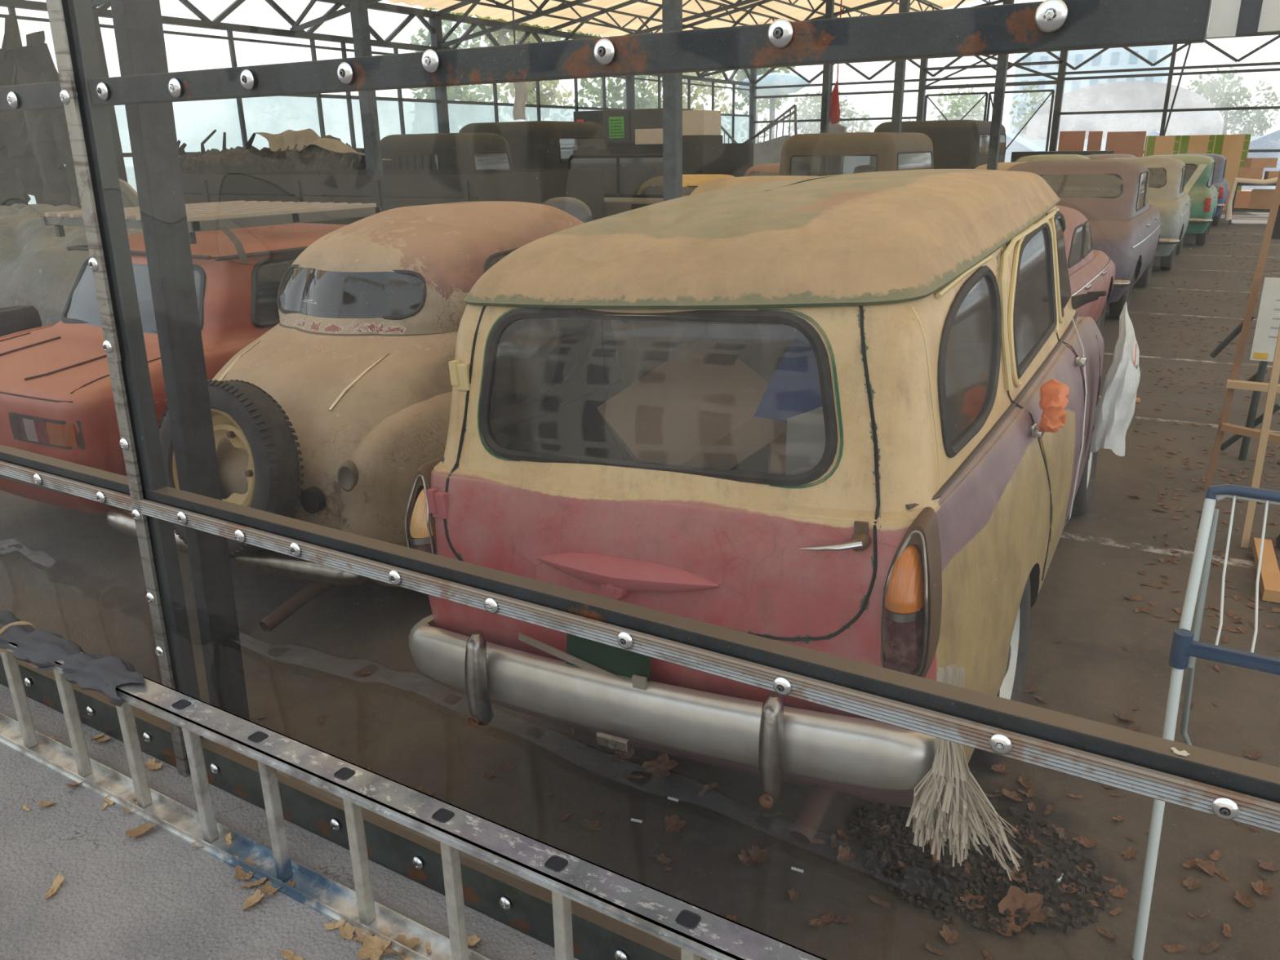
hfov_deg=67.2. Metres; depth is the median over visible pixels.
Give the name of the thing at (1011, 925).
fallen leaf
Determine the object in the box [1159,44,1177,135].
column
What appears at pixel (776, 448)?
cardboard sheet
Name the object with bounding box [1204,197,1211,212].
tail lamp
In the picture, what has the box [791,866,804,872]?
cigarette butt
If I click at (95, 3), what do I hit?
trim
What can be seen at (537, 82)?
trim
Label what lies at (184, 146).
bar
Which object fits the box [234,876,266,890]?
fallen leaf
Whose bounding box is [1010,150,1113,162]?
trailer
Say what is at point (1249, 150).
trim
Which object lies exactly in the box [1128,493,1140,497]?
fallen leaf
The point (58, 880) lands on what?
fallen leaf
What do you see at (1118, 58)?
apartment block
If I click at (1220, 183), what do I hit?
parked car
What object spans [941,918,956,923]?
fallen leaf
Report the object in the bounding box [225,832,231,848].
fallen leaf
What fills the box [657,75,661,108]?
trim
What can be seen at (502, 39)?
tree
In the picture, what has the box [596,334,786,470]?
cardboard box
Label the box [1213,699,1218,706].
fallen leaf
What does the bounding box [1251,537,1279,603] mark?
wood block
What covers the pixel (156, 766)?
fallen leaf
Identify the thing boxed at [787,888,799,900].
fallen leaf
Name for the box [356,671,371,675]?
fallen leaf
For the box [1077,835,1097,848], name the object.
fallen leaf
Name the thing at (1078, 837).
fallen leaf
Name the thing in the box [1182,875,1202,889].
fallen leaf
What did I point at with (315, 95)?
trim
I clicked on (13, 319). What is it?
tyre
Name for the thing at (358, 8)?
post
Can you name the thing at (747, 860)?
fallen leaf
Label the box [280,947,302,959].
fallen leaf
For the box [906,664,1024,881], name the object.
broom
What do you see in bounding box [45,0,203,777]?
mullion
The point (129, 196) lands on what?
slab
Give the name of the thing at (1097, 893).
fallen leaf
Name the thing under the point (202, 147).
bar
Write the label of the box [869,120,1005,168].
truck
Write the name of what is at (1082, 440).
strap
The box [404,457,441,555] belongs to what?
tail lamp
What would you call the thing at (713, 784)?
fallen leaf
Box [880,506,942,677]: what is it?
tail lamp
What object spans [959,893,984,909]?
fallen leaf
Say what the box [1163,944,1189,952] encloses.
fallen leaf
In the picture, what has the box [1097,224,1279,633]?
leaf litter
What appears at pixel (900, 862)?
fallen leaf
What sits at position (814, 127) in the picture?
tree
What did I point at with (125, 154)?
trim
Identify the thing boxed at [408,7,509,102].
tree
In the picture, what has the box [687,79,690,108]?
trim
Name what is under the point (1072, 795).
fallen leaf
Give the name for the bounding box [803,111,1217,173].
wall
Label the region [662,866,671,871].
fallen leaf
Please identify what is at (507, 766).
fallen leaf
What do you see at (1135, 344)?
print
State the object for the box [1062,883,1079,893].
fallen leaf
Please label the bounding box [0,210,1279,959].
floor
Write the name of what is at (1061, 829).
fallen leaf
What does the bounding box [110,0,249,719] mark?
steel post
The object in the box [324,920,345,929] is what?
fallen leaf
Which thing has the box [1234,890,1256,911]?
fallen leaf
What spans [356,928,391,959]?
fallen leaf
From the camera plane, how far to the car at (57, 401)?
4.67 m
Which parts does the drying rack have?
leg, frame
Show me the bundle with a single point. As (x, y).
(806, 429)
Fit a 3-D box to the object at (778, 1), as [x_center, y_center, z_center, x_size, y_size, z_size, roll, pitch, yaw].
[-0.024,-9.519,17.281,0.045,0.372,30.506,10,22,29]
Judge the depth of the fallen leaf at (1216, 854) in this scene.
2.56 m
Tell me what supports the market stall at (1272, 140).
on the ground
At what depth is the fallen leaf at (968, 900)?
2.41 m
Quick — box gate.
[921,54,1062,151]
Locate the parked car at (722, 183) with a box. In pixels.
[689,175,814,195]
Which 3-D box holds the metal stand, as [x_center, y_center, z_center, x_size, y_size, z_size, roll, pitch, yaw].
[3.575,-0.463,5.664,0.476,1.316,0.137,10,22,29]
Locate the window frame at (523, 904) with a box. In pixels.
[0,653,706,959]
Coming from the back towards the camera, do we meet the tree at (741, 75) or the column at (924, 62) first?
the tree at (741, 75)
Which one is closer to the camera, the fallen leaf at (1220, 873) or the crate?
the fallen leaf at (1220, 873)
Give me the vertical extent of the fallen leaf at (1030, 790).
0.008 m
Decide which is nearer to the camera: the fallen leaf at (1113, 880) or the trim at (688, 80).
the fallen leaf at (1113, 880)
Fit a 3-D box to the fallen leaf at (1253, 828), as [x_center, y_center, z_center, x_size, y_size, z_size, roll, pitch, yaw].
[1.695,0.956,2.656,0.060,0.010,0.018,-18,25,-40]
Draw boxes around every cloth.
[0,610,157,705]
[828,0,840,124]
[1090,302,1139,456]
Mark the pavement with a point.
(153, 895)
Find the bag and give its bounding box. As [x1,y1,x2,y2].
[1033,383,1070,434]
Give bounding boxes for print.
[609,119,622,136]
[1133,343,1137,366]
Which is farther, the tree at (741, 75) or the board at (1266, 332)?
the tree at (741, 75)
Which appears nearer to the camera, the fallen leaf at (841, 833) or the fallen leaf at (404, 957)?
the fallen leaf at (404, 957)
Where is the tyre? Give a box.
[0,305,42,337]
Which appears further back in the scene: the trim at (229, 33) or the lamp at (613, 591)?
the trim at (229, 33)
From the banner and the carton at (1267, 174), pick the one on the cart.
the carton at (1267, 174)
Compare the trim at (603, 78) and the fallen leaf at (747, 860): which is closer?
the fallen leaf at (747, 860)
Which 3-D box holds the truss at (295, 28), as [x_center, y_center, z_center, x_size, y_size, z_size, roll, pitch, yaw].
[3.427,-7.346,10.900,22.028,2.760,0.070,10,22,29]
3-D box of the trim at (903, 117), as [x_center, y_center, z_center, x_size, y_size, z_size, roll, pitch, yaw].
[6.255,-11.716,31.367,5.670,0.070,0.070,10,22,29]
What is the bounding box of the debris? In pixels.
[846,796,1108,935]
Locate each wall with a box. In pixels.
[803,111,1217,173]
[1143,133,1251,191]
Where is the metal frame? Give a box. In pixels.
[567,153,688,217]
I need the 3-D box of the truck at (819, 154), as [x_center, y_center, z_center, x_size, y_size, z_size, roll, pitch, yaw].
[3.326,-4.080,14.214,1.701,1.960,3.200,10,22,29]
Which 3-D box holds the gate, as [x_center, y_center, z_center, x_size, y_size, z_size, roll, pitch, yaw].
[10.390,-10.645,29.056,3.980,4.363,0.150,10,22,29]
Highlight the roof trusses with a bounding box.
[0,0,1279,90]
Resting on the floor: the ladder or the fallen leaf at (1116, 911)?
the fallen leaf at (1116, 911)
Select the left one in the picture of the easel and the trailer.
the trailer
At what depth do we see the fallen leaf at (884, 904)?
2.41 m
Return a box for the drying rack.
[1131,484,1279,959]
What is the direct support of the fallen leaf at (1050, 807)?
on the floor
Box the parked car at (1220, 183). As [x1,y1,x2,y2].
[1151,153,1229,226]
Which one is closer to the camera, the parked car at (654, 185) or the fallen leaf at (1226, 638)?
the fallen leaf at (1226, 638)
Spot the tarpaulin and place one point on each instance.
(35, 146)
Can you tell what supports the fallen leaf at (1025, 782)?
on the floor
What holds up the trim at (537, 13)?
attached to the windows at (193, 120)
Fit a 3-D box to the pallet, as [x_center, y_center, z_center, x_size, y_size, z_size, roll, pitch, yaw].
[15.115,-7.599,26.156,3.500,0.500,0.600,10,22,29]
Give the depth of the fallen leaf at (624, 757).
3.00 m
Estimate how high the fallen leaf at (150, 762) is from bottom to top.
0.016 m
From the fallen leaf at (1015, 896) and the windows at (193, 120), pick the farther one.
the windows at (193, 120)
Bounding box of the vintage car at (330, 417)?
[106,200,583,632]
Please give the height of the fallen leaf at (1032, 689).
0.011 m
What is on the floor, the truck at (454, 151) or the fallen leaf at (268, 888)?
the truck at (454, 151)
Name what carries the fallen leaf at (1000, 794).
on the floor
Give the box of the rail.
[0,444,1279,833]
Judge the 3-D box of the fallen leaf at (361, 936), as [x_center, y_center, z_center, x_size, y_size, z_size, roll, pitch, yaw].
[-0.671,1.103,2.332,0.059,0.019,0.037,11,22,30]
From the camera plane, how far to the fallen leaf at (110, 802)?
2.84 m
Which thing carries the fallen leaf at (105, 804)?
on the pavement
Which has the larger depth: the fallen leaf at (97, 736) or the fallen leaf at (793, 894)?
the fallen leaf at (97, 736)
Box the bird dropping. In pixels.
[1170,746,1189,756]
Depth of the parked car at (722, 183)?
9.15 m
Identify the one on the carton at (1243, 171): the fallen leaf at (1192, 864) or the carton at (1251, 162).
the carton at (1251, 162)
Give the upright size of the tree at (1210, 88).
6.016 m
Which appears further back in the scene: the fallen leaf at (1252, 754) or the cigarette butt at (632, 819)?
the fallen leaf at (1252, 754)
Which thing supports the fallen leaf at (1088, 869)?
on the floor
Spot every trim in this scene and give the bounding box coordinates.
[7,6,22,46]
[90,0,110,8]
[92,7,128,182]
[122,146,573,156]
[226,30,247,145]
[279,93,751,116]
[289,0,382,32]
[309,39,325,135]
[340,42,355,146]
[393,48,405,134]
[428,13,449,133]
[435,0,591,48]
[454,0,702,33]
[493,83,498,122]
[535,80,541,120]
[546,0,759,39]
[573,79,578,111]
[602,77,606,109]
[625,75,635,109]
[631,0,792,25]
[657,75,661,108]
[682,0,894,29]
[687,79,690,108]
[697,0,1003,77]
[711,82,714,110]
[731,84,734,142]
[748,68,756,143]
[754,116,916,123]
[755,89,918,98]
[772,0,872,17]
[828,64,833,123]
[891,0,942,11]
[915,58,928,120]
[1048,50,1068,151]
[1060,106,1279,115]
[1064,67,1279,79]
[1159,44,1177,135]
[1163,43,1191,135]
[1248,149,1279,152]
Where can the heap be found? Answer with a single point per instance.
(277, 158)
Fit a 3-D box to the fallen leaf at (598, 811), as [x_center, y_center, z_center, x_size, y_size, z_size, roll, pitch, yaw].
[-0.118,0.949,2.758,0.027,0.009,0.029,-5,19,-12]
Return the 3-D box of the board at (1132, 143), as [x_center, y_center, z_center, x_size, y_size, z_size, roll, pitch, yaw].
[13.165,-8.451,26.362,0.949,2.031,0.040,10,22,29]
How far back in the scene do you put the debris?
2.50 m
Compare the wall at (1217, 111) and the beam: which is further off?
the wall at (1217, 111)
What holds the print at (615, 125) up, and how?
attached to the base cabinet
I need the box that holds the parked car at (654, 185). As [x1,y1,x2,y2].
[636,173,734,195]
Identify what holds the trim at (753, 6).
attached to the windows at (193, 120)
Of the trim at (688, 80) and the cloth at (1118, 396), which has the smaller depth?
the cloth at (1118, 396)
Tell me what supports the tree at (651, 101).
on the ground
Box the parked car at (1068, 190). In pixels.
[1014,154,1089,195]
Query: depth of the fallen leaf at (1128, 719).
3.16 m
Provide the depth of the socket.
3.42 m
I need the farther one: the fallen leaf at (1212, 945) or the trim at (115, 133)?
the trim at (115, 133)
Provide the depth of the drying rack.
2.14 m
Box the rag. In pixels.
[1224,176,1278,220]
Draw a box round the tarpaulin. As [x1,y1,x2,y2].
[0,12,81,208]
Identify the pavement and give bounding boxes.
[0,684,578,959]
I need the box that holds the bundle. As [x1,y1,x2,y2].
[786,404,825,475]
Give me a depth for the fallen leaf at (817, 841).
2.63 m
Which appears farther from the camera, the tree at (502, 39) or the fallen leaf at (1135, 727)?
the tree at (502, 39)
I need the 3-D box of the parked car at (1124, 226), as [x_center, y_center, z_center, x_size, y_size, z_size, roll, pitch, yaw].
[5.142,-2.978,11.490,1.766,1.600,4.710,10,22,29]
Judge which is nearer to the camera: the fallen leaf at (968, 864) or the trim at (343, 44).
the fallen leaf at (968, 864)
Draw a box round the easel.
[1204,170,1279,548]
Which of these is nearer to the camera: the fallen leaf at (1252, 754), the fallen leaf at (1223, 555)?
the fallen leaf at (1252, 754)
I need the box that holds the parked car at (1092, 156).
[1085,154,1135,159]
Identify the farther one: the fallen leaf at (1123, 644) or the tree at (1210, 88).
the tree at (1210, 88)
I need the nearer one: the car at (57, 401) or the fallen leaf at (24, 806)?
the fallen leaf at (24, 806)
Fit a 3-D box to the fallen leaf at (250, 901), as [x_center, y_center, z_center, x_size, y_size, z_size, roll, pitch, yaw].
[-0.979,1.065,2.444,0.049,0.017,0.058,-2,19,-2]
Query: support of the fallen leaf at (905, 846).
on the floor
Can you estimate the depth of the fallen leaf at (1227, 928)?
2.31 m
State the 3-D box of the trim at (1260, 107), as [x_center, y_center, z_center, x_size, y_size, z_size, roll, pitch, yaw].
[18.488,-9.525,24.475,14.850,0.070,0.070,10,22,29]
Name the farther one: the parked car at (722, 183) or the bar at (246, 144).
the bar at (246, 144)
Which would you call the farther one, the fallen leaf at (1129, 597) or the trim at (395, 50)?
the trim at (395, 50)
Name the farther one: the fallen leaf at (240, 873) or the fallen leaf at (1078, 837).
the fallen leaf at (1078, 837)
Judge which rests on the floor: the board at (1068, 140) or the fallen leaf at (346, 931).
the board at (1068, 140)
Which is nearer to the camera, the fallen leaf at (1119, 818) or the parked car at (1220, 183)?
the fallen leaf at (1119, 818)
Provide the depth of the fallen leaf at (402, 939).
2.30 m
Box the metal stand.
[1209,314,1279,464]
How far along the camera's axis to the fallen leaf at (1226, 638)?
3.66 m
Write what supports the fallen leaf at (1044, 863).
on the floor
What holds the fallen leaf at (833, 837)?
on the floor
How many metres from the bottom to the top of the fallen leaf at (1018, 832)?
0.011 m
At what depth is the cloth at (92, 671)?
2.75 m
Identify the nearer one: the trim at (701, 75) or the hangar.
the trim at (701, 75)
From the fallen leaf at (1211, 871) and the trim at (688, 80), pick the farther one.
the trim at (688, 80)
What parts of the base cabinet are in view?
door, door, door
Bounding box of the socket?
[337,460,358,491]
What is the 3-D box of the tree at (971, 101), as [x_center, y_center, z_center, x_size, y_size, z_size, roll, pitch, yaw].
[20.214,-23.057,63.256,5.741,5.438,5.385,14,24,36]
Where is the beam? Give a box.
[0,0,1212,111]
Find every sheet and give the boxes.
[608,320,797,391]
[766,431,786,475]
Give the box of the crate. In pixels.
[682,135,722,143]
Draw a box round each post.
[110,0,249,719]
[349,0,386,197]
[662,0,682,201]
[820,0,834,133]
[890,0,910,170]
[986,0,1014,169]
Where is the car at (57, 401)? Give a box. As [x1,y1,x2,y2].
[0,222,347,515]
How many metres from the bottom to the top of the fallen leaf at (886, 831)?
0.017 m
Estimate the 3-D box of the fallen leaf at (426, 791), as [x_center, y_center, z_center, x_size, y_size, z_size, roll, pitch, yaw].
[-0.629,0.926,2.841,0.041,0.012,0.044,-16,24,-37]
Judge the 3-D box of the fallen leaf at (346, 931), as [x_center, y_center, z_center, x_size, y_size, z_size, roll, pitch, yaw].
[-0.713,1.096,2.345,0.044,0.014,0.041,3,19,12]
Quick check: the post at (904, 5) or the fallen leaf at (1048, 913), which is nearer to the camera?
the fallen leaf at (1048, 913)
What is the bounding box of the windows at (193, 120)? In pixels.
[27,96,749,204]
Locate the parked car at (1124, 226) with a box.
[1006,159,1161,318]
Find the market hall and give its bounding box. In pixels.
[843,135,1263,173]
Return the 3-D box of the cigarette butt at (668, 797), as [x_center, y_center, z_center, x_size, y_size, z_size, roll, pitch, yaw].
[0.096,0.930,2.810,0.032,0.008,0.008,8,21,24]
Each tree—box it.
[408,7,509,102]
[471,14,578,106]
[552,29,662,109]
[640,71,732,114]
[722,66,795,143]
[786,90,873,135]
[904,83,991,140]
[1005,84,1055,137]
[1186,66,1279,136]
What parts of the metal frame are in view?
windscreen frame, seat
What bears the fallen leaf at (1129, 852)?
on the floor
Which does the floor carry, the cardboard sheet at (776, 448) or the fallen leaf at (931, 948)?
the fallen leaf at (931, 948)
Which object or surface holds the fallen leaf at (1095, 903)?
on the floor
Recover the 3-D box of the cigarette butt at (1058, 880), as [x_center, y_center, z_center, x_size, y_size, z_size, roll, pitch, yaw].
[1.084,1.027,2.487,0.008,0.008,0.032,15,24,38]
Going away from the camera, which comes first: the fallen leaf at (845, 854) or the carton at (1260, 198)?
the fallen leaf at (845, 854)
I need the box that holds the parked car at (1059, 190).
[974,161,1069,195]
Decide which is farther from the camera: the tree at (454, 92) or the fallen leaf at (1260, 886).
the tree at (454, 92)
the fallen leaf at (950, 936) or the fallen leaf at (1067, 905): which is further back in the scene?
the fallen leaf at (1067, 905)
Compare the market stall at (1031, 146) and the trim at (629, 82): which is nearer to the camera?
the trim at (629, 82)
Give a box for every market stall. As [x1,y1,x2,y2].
[979,133,1044,162]
[1142,131,1166,156]
[1241,129,1279,190]
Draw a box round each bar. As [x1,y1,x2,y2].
[179,144,186,155]
[199,128,217,155]
[221,133,227,150]
[243,132,256,151]
[352,144,364,169]
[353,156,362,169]
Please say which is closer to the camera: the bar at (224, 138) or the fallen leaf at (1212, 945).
the fallen leaf at (1212, 945)
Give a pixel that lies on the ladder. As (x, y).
(699, 931)
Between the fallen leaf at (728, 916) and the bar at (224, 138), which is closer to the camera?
the fallen leaf at (728, 916)
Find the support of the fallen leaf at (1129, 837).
on the floor
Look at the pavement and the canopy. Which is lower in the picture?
the pavement
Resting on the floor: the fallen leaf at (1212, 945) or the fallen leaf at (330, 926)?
the fallen leaf at (1212, 945)
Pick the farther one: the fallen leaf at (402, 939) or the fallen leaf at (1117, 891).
the fallen leaf at (1117, 891)
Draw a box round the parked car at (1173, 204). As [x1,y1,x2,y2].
[1077,156,1191,270]
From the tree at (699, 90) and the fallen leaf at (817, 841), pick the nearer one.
the fallen leaf at (817, 841)
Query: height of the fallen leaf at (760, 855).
0.025 m
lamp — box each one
[8,412,84,448]
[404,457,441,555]
[600,583,631,599]
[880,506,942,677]
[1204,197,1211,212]
[1217,186,1224,198]
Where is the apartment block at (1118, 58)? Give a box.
[1008,44,1173,138]
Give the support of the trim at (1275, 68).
attached to the wall at (1217, 111)
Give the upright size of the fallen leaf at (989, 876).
0.012 m
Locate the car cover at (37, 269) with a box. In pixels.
[0,204,291,326]
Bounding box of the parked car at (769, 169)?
[743,163,779,176]
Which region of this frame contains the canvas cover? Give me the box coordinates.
[254,128,391,160]
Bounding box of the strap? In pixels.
[1063,315,1087,526]
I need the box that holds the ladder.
[0,642,826,959]
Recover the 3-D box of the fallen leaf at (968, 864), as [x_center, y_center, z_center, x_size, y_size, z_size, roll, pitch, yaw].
[0.864,1.015,2.530,0.028,0.010,0.028,-17,25,-39]
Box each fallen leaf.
[22,804,29,812]
[38,800,54,806]
[43,870,68,897]
[66,780,81,785]
[90,733,104,739]
[94,734,110,742]
[99,801,108,809]
[104,795,113,806]
[122,802,137,816]
[122,821,157,842]
[144,757,155,767]
[147,762,162,769]
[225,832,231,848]
[234,857,256,879]
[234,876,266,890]
[241,889,265,909]
[259,879,282,898]
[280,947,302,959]
[284,880,294,890]
[318,712,324,726]
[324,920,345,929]
[337,922,355,939]
[353,928,372,942]
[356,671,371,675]
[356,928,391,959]
[374,934,420,956]
[398,949,412,959]
[416,786,428,792]
[421,789,433,795]
[425,941,431,952]
[466,934,479,946]
[484,769,496,778]
[499,761,514,771]
[539,791,553,795]
[556,812,573,821]
[579,818,600,832]
[594,808,603,814]
[604,748,639,762]
[626,773,647,778]
[638,753,678,777]
[654,853,671,865]
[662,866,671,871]
[664,813,686,837]
[697,783,710,796]
[707,782,718,789]
[726,914,737,921]
[737,848,757,866]
[747,844,768,866]
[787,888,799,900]
[808,911,839,926]
[811,838,826,844]
[829,914,861,924]
[830,831,836,848]
[836,828,848,841]
[836,844,856,862]
[863,819,878,826]
[863,893,891,908]
[871,824,893,835]
[896,843,908,847]
[897,857,909,871]
[924,942,945,956]
[928,828,941,864]
[939,924,961,944]
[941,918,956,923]
[953,898,970,906]
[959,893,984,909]
[963,861,973,871]
[964,863,970,879]
[982,868,992,881]
[982,916,1022,936]
[982,947,993,959]
[984,793,1004,796]
[990,764,1009,772]
[997,788,1022,801]
[998,885,1045,928]
[1008,865,1031,883]
[1010,825,1026,835]
[1014,788,1035,796]
[1017,775,1032,787]
[1022,836,1035,840]
[1022,902,1060,918]
[1025,686,1039,693]
[1026,787,1034,799]
[1026,828,1036,846]
[1027,802,1037,812]
[1029,862,1049,874]
[1032,861,1048,875]
[1035,696,1049,703]
[1035,840,1048,851]
[1042,826,1056,835]
[1043,804,1053,817]
[1048,824,1067,834]
[1057,830,1069,847]
[1060,902,1071,911]
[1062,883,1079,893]
[1067,793,1083,798]
[1070,835,1084,840]
[1075,865,1092,873]
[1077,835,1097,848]
[1081,899,1110,907]
[1092,891,1113,899]
[1096,926,1119,943]
[1097,875,1117,882]
[1102,784,1114,788]
[1107,884,1128,897]
[1109,815,1126,821]
[1109,907,1124,915]
[1115,711,1124,721]
[1116,715,1138,723]
[1120,846,1138,858]
[1122,643,1128,651]
[1124,595,1134,601]
[1127,724,1142,730]
[1127,835,1137,843]
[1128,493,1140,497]
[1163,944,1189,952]
[1178,859,1196,868]
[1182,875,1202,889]
[1186,912,1197,919]
[1190,857,1220,875]
[1193,863,1213,870]
[1199,941,1223,953]
[1209,849,1221,860]
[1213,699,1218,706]
[1214,869,1230,883]
[1221,553,1231,559]
[1222,635,1230,643]
[1222,922,1231,937]
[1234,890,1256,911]
[1243,748,1263,758]
[1249,826,1257,832]
[1250,880,1274,899]
[1251,619,1254,629]
[1257,859,1279,871]
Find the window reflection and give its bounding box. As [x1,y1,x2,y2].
[755,329,822,422]
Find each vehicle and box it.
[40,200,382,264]
[181,168,604,224]
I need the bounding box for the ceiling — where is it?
[386,0,973,36]
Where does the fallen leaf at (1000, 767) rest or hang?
on the floor
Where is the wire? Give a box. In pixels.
[511,0,515,44]
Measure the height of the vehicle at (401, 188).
1.600 m
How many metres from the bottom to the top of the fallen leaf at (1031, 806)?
0.012 m
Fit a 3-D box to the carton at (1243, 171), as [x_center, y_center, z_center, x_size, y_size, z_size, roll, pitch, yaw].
[13.477,-6.740,21.278,0.450,0.300,0.450,10,22,29]
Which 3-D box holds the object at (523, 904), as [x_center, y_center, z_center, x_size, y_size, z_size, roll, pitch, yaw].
[-0.782,0.946,2.624,4.800,0.125,0.069,10,22,29]
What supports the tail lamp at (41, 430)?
attached to the car at (57, 401)
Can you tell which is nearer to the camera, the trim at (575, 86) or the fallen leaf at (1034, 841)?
the fallen leaf at (1034, 841)
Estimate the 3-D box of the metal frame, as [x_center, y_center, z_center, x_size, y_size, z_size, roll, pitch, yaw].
[-0.059,-2.869,11.189,1.460,1.738,2.250,10,22,29]
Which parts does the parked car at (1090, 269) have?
handle, handle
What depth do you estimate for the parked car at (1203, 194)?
16.61 m
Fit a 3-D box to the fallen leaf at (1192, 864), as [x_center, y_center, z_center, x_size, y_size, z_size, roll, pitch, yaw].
[1.434,1.007,2.519,0.062,0.007,0.021,-10,21,-25]
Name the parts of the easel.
leg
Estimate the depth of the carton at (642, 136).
17.31 m
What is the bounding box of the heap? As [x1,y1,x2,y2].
[179,134,366,174]
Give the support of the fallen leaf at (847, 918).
on the floor
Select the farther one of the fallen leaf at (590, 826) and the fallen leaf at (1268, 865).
the fallen leaf at (590, 826)
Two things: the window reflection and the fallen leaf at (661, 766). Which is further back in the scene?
the fallen leaf at (661, 766)
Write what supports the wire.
hanging from the ceiling
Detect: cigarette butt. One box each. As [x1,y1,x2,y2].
[631,817,642,822]
[667,796,678,801]
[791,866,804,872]
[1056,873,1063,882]
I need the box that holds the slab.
[119,178,139,208]
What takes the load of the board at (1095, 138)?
on the floor
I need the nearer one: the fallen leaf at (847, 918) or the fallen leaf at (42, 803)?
the fallen leaf at (847, 918)
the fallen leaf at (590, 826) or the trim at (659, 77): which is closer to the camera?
the fallen leaf at (590, 826)
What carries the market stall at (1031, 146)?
on the ground
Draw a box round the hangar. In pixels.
[1025,80,1224,139]
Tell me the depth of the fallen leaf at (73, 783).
2.92 m
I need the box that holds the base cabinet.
[573,107,693,145]
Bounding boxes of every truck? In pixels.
[380,133,513,169]
[458,120,610,194]
[573,142,753,194]
[778,132,933,176]
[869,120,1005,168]
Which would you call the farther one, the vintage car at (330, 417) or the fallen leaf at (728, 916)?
the vintage car at (330, 417)
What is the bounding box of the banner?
[512,81,528,121]
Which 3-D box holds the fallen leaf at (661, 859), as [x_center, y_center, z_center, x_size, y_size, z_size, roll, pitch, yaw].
[0.064,1.013,2.564,0.041,0.019,0.040,-7,20,-18]
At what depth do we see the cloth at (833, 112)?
16.50 m
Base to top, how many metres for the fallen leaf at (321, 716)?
0.010 m
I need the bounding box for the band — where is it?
[0,621,35,652]
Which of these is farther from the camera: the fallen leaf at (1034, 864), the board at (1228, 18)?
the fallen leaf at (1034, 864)
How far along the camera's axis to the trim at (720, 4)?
23.23 m
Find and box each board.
[1057,130,1085,151]
[1086,131,1102,151]
[1105,131,1146,156]
[1206,0,1279,38]
[1249,277,1279,361]
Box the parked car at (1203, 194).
[1146,154,1218,244]
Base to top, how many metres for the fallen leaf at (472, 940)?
0.015 m
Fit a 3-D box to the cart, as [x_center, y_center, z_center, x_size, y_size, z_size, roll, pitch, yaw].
[13.720,-6.115,21.341,1.040,0.870,0.640,10,22,29]
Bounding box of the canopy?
[739,72,812,139]
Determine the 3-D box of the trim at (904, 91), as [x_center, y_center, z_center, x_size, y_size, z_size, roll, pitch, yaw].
[6.245,-12.453,31.113,5.670,0.070,0.070,10,22,29]
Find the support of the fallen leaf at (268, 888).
on the pavement
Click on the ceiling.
(638, 8)
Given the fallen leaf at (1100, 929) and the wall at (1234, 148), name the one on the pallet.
the wall at (1234, 148)
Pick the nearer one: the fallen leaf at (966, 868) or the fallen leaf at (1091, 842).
the fallen leaf at (966, 868)
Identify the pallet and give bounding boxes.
[1222,190,1251,210]
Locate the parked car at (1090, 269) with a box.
[1040,204,1115,333]
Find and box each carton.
[635,128,662,144]
[682,110,720,135]
[1238,167,1263,177]
[1243,157,1277,168]
[1248,189,1275,208]
[1263,171,1279,177]
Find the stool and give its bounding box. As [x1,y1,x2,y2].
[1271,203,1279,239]
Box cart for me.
[1228,182,1275,224]
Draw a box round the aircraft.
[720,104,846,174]
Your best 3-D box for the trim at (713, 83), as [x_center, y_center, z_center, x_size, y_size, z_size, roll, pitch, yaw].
[2.296,-10.633,30.530,0.060,3.750,0.060,10,22,29]
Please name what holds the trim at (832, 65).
on the floor
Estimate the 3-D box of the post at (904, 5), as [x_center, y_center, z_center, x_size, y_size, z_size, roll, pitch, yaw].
[3.448,-5.746,12.685,0.110,6.102,0.110,10,22,29]
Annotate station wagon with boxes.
[404,168,1106,847]
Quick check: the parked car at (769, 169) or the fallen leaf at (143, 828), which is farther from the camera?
the parked car at (769, 169)
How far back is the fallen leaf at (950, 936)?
2.31 m
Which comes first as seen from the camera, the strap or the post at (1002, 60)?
the strap
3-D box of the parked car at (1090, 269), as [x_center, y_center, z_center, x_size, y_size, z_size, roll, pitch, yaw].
[2.878,-1.559,7.868,1.578,1.340,4.114,10,22,29]

